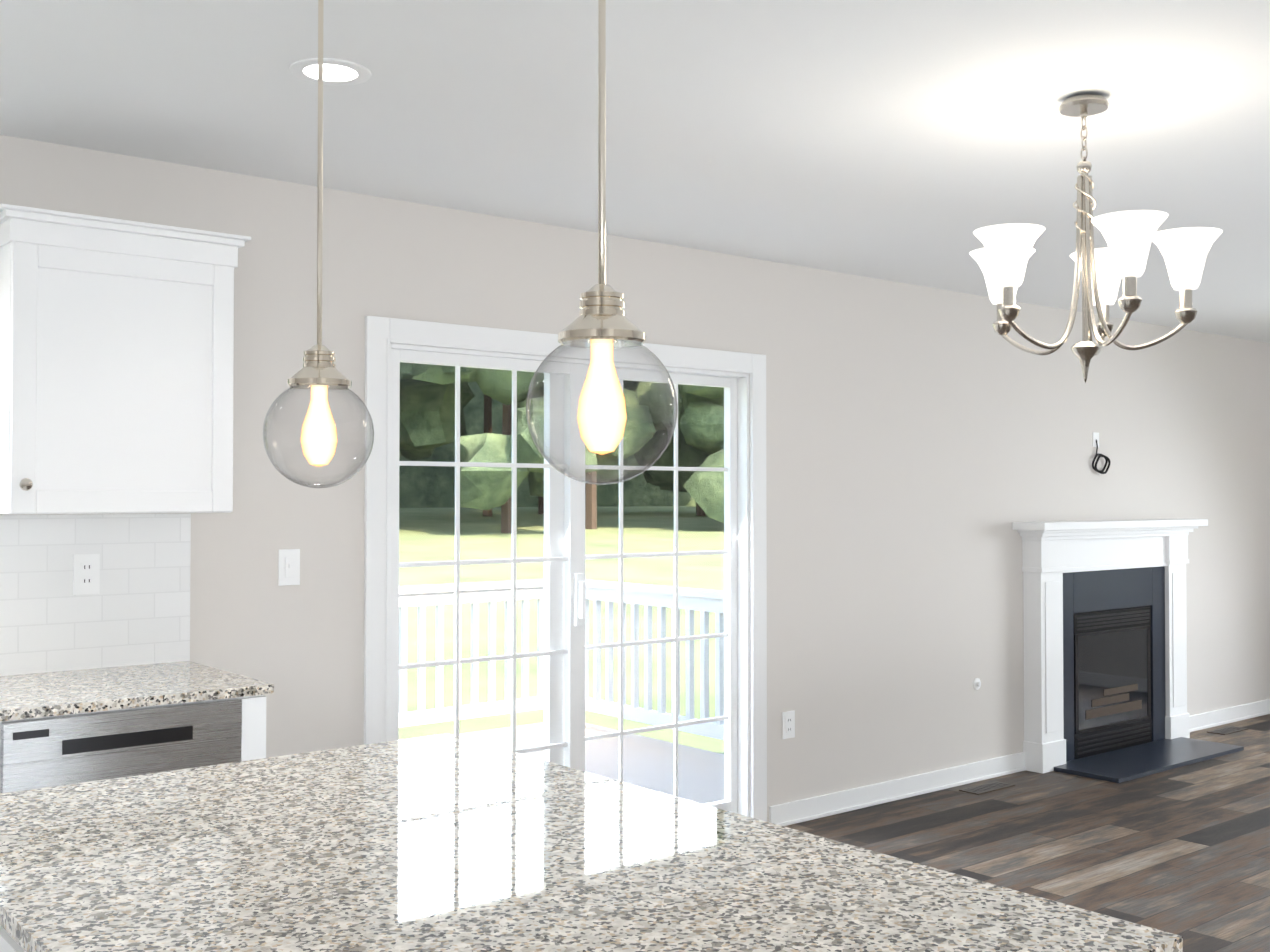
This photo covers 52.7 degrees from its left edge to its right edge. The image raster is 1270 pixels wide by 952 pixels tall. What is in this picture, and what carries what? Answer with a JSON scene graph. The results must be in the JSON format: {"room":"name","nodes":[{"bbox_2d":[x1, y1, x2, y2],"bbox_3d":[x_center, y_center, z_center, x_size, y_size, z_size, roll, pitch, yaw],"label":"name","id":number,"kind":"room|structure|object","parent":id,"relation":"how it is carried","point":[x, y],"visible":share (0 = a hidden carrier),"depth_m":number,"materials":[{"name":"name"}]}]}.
{"room":"kitchen","nodes":[
{"label":"kitchen","id":0,"kind":"room"},
{"bbox_2d":[0,135,1269,821],"bbox_3d":[-0.087,0.283,5.071,11.630,2.440,0.150,1,-1,-39],"label":"wall","id":1,"kind":"structure","parent":0,"point":[926,447],"depth_m":5.74,"materials":[{"name":"grey paint"}]},
{"bbox_2d":[0,204,250,514],"bbox_3d":[-1.475,-0.293,3.614,0.663,0.795,0.362,1,-1,-39],"label":"upper cabinet","id":2,"kind":"object","parent":1,"relation":"attached to","point":[116,361],"visible":1,"depth_m":3.48,"materials":[{"name":"white wood"}]},
{"bbox_2d":[278,549,299,585],"bbox_3d":[-1.112,0.294,4.128,0.072,0.116,0.014,1,-1,-39],"label":"light switch","id":3,"kind":"object","parent":1,"relation":"attached to","point":[288,566],"visible":1,"depth_m":4.13,"materials":[{"name":"white plastic"}]},
{"bbox_2d":[364,316,766,821],"bbox_3d":[-0.210,0.486,4.935,1.888,2.030,0.160,1,-1,-39],"label":"door","id":4,"kind":"structure","parent":1,"relation":"in","point":[744,634],"depth_m":4.88,"materials":[{"name":"white"}]},
{"bbox_2d":[782,711,794,738],"bbox_3d":[0.669,1.082,5.573,0.072,0.116,0.008,1,-1,-39],"label":"outlet","id":5,"kind":"object","parent":1,"relation":"attached to","point":[788,724],"visible":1,"depth_m":5.57,"materials":[{"name":"white plastic"}]},
{"bbox_2d":[973,678,980,689],"bbox_3d":[1.721,1.043,6.426,0.060,0.060,0.017,1,-1,-39],"label":"valve","id":6,"kind":"object","parent":1,"relation":"attached to","point":[976,683],"visible":1,"depth_m":6.42,"materials":[{"name":"white plastic"}]},
{"bbox_2d":[769,699,1269,825],"bbox_3d":[1.501,1.475,6.238,7.370,0.095,0.019,1,-1,-39],"label":"baseboard","id":7,"kind":"structure","parent":1,"relation":"attached to","point":[807,809],"depth_m":6.13,"materials":[{"name":"white wood"}]},
{"bbox_2d":[1092,432,1110,473],"bbox_3d":[2.599,-0.127,7.150,0.160,0.232,0.036,1,-1,-39],"label":"outlet","id":8,"kind":"object","parent":1,"relation":"attached to","point":[1095,439],"visible":0.98,"depth_m":7.13,"materials":[{"name":"white"}]},
{"bbox_2d":[0,0,1269,342],"bbox_3d":[2.137,-1.031,2.368,11.630,0.100,7.183,1,-1,-39],"label":"ceiling","id":9,"kind":"structure","parent":0,"point":[916,142],"depth_m":3.42,"materials":[{"name":"white paint"}]},
{"bbox_2d":[263,0,373,487],"bbox_3d":[-0.501,-0.483,2.038,0.172,1.006,0.172,1,-1,-39],"label":"pendant light","id":10,"kind":"object","parent":9,"relation":"hanging from","point":[318,374],"visible":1,"depth_m":2.02,"materials":[{"name":"clear glass"}]},
{"bbox_2d":[289,58,370,85],"bbox_3d":[-0.730,-0.966,3.072,0.192,0.006,0.192,1,-1,-39],"label":"recessed light","id":11,"kind":"object","parent":9,"relation":"in","point":[338,72],"visible":0.92,"depth_m":3.06,"materials":[{"name":"white plastic"}]},
{"bbox_2d":[526,0,676,484],"bbox_3d":[-0.038,-0.493,1.460,0.172,1.006,0.172,1,-1,-39],"label":"pendant light","id":12,"kind":"object","parent":9,"relation":"hanging from","point":[602,326],"visible":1,"depth_m":1.44,"materials":[{"name":"clear glass"}]},
{"bbox_2d":[969,94,1222,382],"bbox_3d":[1.131,-0.601,3.281,0.628,0.730,0.609,1,-1,-39],"label":"chandelier","id":13,"kind":"object","parent":9,"relation":"hanging from","point":[1002,257],"visible":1,"depth_m":3.19,"materials":[{"name":"silver metal"}]},
{"bbox_2d":[784,714,1269,951],"bbox_3d":[2.137,1.509,2.326,11.630,0.100,7.183,1,-1,-39],"label":"floor","id":14,"kind":"structure","parent":0,"point":[1183,852],"depth_m":5.35,"materials":[{"name":"brown wood"}]},
{"bbox_2d":[0,918,35,951],"bbox_3d":[-0.377,1.001,1.681,0.802,0.895,1.549,1,-1,-39],"label":"kitchen island","id":15,"kind":"object","parent":14,"relation":"on","point":[10,941],"depth_m":1.58,"materials":[{"name":"white"}]},
{"bbox_2d":[0,734,1182,951],"bbox_3d":[-0.280,0.542,1.765,1.015,0.025,1.616,1,-1,-39],"label":"island countertop","id":16,"kind":"structure","parent":15,"relation":"on","point":[442,842],"depth_m":1.70,"materials":[{"name":"grey stone"}]},
{"bbox_2d":[0,513,273,793],"bbox_3d":[-2.241,0.781,2.777,2.802,1.370,0.663,1,-1,-39],"label":"countertop","id":17,"kind":"structure","parent":14,"relation":"on","point":[103,676],"depth_m":3.60,"materials":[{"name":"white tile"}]},
{"bbox_2d":[959,781,1014,794],"bbox_3d":[1.718,1.520,6.249,0.300,0.007,0.110,1,-1,-39],"label":"floor vent","id":18,"kind":"object","parent":14,"relation":"in","point":[987,787],"visible":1,"depth_m":6.24,"materials":[{"name":"brown"}]},
{"bbox_2d":[1012,519,1243,782],"bbox_3d":[2.756,0.890,6.972,1.680,1.290,0.481,1,-1,-39],"label":"fireplace","id":19,"kind":"object","parent":14,"relation":"on","point":[1105,649],"visible":1,"depth_m":6.99,"materials":[{"name":"white wood"}]},
{"bbox_2d":[1207,726,1248,734],"bbox_3d":[3.600,1.545,7.785,0.300,0.007,0.110,1,-1,-39],"label":"floor vent","id":20,"kind":"object","parent":14,"relation":"in","point":[1227,730],"visible":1,"depth_m":7.77,"materials":[{"name":"brown"}]},
{"label":"outside","id":21,"kind":"structure","parent":0,"visible":0},
{"bbox_2d":[399,506,723,753],"bbox_3d":[-8.175,1.161,25.619,140.000,2.760,130.000,1,-1,-39],"label":"ground","id":22,"kind":"structure","parent":21,"point":[686,515],"depth_m":23.50,"materials":[{"name":"green plant"}]},
{"bbox_2d":[399,362,723,532],"bbox_3d":[3.154,-9.647,27.051,100.862,23.820,77.616,1,-1,-39],"label":"trees","id":23,"kind":"object","parent":22,"relation":"on","point":[654,491],"depth_m":41.86,"materials":[{"name":"green plant"}]},
{"bbox_2d":[399,579,724,803],"bbox_3d":[-1.015,1.273,6.248,3.800,1.300,2.862,1,-1,-39],"label":"rail","id":24,"kind":"object","parent":22,"relation":"on","point":[688,757],"depth_m":7.80,"materials":[{"name":"beige wood"}]}
]}

